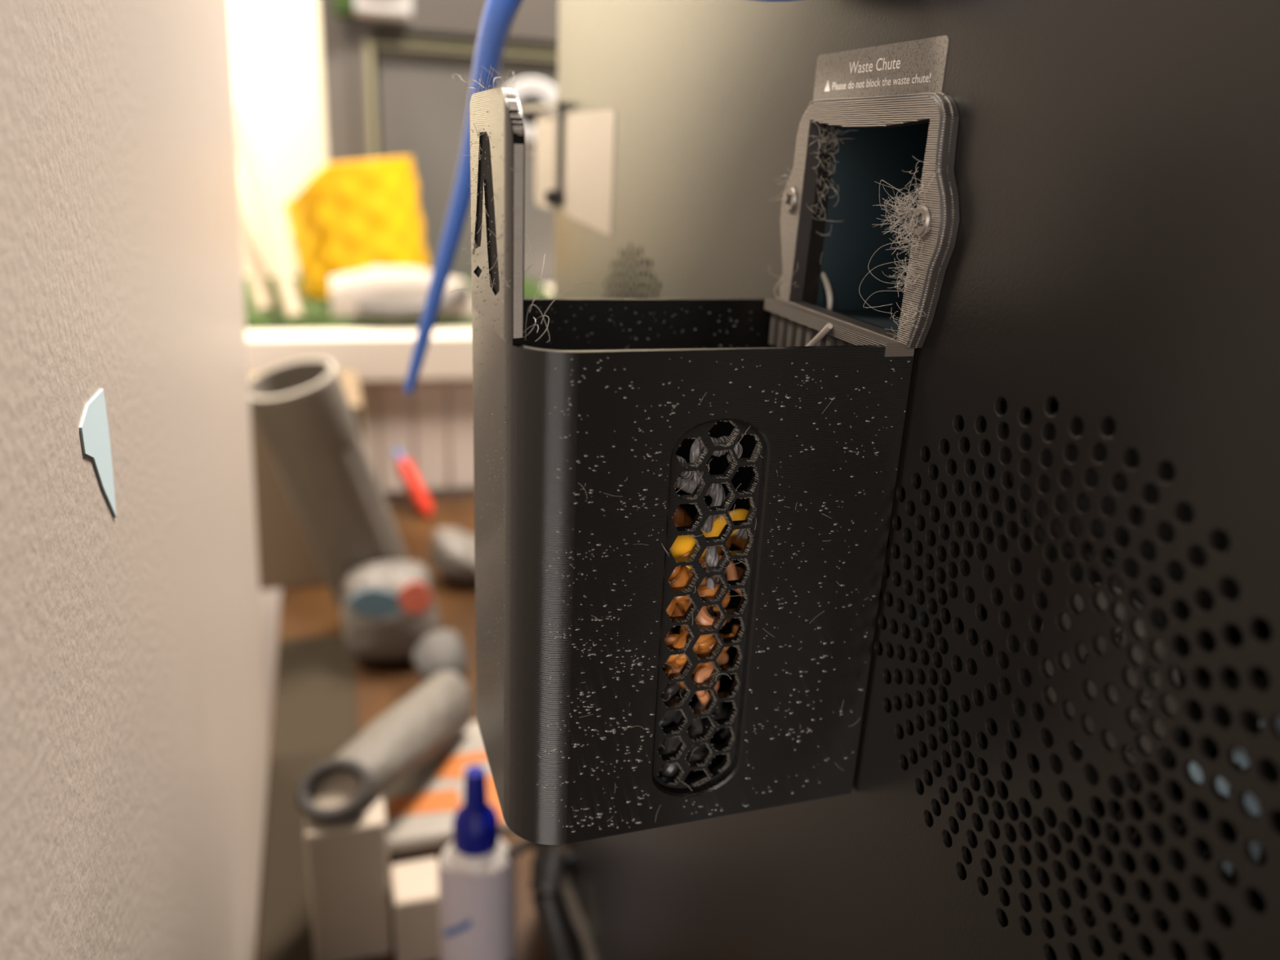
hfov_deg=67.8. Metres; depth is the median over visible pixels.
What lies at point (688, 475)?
scrap
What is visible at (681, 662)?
scrap
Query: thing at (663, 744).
scrap
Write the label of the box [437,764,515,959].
glue bottle
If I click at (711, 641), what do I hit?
scrap
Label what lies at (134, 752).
wall
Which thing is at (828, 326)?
strand
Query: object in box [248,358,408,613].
cardboard tube
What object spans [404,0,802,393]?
tube
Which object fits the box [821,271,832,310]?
strand
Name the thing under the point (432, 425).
wall
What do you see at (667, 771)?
scrap
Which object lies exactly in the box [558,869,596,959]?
cable
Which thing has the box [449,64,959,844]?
waste bin
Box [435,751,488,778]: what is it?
print
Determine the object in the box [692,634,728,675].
scrap
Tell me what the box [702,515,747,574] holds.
scrap
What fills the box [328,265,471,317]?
paper packet
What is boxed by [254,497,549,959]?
desk
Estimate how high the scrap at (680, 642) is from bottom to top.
0.010 m
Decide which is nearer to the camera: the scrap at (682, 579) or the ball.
the scrap at (682, 579)
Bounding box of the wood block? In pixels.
[388,843,449,867]
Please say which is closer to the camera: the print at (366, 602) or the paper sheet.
the paper sheet
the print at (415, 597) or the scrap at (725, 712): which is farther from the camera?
the print at (415, 597)
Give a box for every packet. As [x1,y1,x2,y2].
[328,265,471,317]
[333,0,412,20]
[341,560,441,660]
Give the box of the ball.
[411,629,468,683]
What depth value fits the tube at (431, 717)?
0.49 m
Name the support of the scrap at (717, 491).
in the waste bin
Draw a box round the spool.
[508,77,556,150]
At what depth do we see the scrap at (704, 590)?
0.17 m
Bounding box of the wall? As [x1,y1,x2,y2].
[0,0,268,959]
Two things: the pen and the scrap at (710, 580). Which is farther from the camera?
the pen
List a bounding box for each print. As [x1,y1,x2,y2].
[348,588,404,617]
[385,788,462,817]
[399,581,431,613]
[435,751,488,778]
[443,918,471,937]
[485,773,504,826]
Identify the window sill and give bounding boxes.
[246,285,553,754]
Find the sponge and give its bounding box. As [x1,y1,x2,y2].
[284,156,429,297]
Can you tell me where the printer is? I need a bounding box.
[520,0,1279,959]
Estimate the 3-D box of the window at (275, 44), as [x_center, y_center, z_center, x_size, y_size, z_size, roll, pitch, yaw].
[-0.426,-1.048,1.445,4.400,2.550,0.060,-3,20,-18]
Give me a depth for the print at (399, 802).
0.51 m
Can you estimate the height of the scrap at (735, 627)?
0.010 m
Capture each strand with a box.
[805,323,832,346]
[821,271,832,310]
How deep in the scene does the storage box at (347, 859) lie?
0.46 m
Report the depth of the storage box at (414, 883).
0.47 m
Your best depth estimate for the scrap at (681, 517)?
0.19 m
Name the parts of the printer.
hinge rod, fan blade, fan blade, fan frame, fan blade, fan blade, fan blade, fan blade, fan blade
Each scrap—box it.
[79,389,116,517]
[657,739,666,755]
[657,741,680,777]
[659,682,683,726]
[660,706,715,761]
[661,666,679,720]
[661,697,682,723]
[663,633,679,674]
[664,663,671,670]
[666,566,688,617]
[666,616,714,669]
[667,550,716,586]
[669,534,705,557]
[671,506,692,526]
[671,665,719,692]
[672,583,730,626]
[673,476,725,506]
[675,648,712,675]
[676,455,693,479]
[676,599,698,659]
[679,604,734,648]
[679,674,693,689]
[684,508,748,569]
[686,692,722,754]
[688,555,742,626]
[689,435,742,496]
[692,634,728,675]
[693,652,728,706]
[695,706,730,767]
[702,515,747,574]
[704,574,725,589]
[706,606,715,615]
[712,618,738,637]
[717,535,746,578]
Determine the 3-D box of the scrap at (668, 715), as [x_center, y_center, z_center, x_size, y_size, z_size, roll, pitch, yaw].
[0.002,0.038,0.175,0.013,0.012,0.006,-9,22,-31]
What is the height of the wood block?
0.044 m
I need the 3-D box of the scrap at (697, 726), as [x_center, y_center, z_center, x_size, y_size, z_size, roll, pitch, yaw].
[0.012,0.045,0.182,0.004,0.013,0.012,14,22,30]
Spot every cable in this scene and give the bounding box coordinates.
[506,840,574,860]
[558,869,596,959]
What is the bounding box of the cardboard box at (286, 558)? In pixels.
[248,369,364,590]
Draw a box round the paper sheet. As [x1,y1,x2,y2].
[382,720,513,853]
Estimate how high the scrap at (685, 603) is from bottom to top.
0.010 m
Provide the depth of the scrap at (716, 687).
0.18 m
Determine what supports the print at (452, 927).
attached to the glue bottle at (476, 875)
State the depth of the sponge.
1.11 m
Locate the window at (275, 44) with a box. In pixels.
[228,0,326,276]
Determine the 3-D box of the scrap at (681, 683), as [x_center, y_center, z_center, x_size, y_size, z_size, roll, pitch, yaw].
[0.010,0.034,0.179,0.005,0.010,0.011,9,20,18]
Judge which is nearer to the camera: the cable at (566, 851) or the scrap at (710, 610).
the scrap at (710, 610)
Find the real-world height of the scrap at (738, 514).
0.010 m
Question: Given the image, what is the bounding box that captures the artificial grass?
[243,275,553,329]
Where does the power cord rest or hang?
attached to the printer
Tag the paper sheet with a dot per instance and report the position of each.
(421, 807)
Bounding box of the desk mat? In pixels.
[256,634,375,959]
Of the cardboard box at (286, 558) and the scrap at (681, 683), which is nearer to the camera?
the scrap at (681, 683)
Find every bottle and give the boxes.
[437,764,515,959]
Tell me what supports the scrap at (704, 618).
in the waste bin
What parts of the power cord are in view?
cord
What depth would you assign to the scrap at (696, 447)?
0.16 m
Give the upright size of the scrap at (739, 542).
0.009 m
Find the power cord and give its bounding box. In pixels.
[528,843,577,959]
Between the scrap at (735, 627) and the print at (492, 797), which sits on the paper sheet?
the print at (492, 797)
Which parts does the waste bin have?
chute frame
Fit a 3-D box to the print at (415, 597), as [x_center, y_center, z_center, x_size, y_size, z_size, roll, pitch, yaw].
[-0.168,0.088,0.713,0.024,0.026,0.001,-3,20,-18]
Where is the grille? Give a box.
[653,420,763,788]
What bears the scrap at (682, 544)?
in the waste bin
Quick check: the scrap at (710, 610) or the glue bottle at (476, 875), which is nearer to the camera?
the scrap at (710, 610)
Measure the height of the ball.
0.050 m
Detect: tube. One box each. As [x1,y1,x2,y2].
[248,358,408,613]
[295,671,473,822]
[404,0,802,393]
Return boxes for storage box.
[304,791,392,959]
[389,856,439,959]
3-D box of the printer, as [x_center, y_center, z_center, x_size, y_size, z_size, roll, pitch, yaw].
[0.187,0.053,0.350,0.385,0.466,0.451,-3,20,-18]
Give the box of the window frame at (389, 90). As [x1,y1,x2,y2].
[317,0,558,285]
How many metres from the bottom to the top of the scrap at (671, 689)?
0.010 m
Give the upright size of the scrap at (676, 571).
0.011 m
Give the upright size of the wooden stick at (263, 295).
0.137 m
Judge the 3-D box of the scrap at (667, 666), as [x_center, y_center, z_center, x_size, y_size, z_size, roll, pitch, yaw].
[0.003,0.032,0.178,0.012,0.012,0.005,-13,25,-38]
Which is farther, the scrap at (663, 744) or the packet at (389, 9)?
the packet at (389, 9)
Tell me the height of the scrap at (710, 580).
0.007 m
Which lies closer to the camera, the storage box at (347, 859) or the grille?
the grille
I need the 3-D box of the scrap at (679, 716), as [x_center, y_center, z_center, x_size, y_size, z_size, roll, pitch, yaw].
[0.003,0.045,0.177,0.012,0.011,0.004,-2,20,-13]
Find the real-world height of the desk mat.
0.002 m
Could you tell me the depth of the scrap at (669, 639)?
0.17 m
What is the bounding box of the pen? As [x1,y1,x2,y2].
[393,448,433,517]
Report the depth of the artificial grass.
1.06 m
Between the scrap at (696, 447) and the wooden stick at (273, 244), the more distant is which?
the wooden stick at (273, 244)
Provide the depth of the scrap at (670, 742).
0.18 m
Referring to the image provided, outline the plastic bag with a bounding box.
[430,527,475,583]
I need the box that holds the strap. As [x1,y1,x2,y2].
[357,281,471,319]
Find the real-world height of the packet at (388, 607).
0.081 m
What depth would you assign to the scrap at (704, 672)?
0.17 m
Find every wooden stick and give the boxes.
[234,105,302,317]
[238,186,278,312]

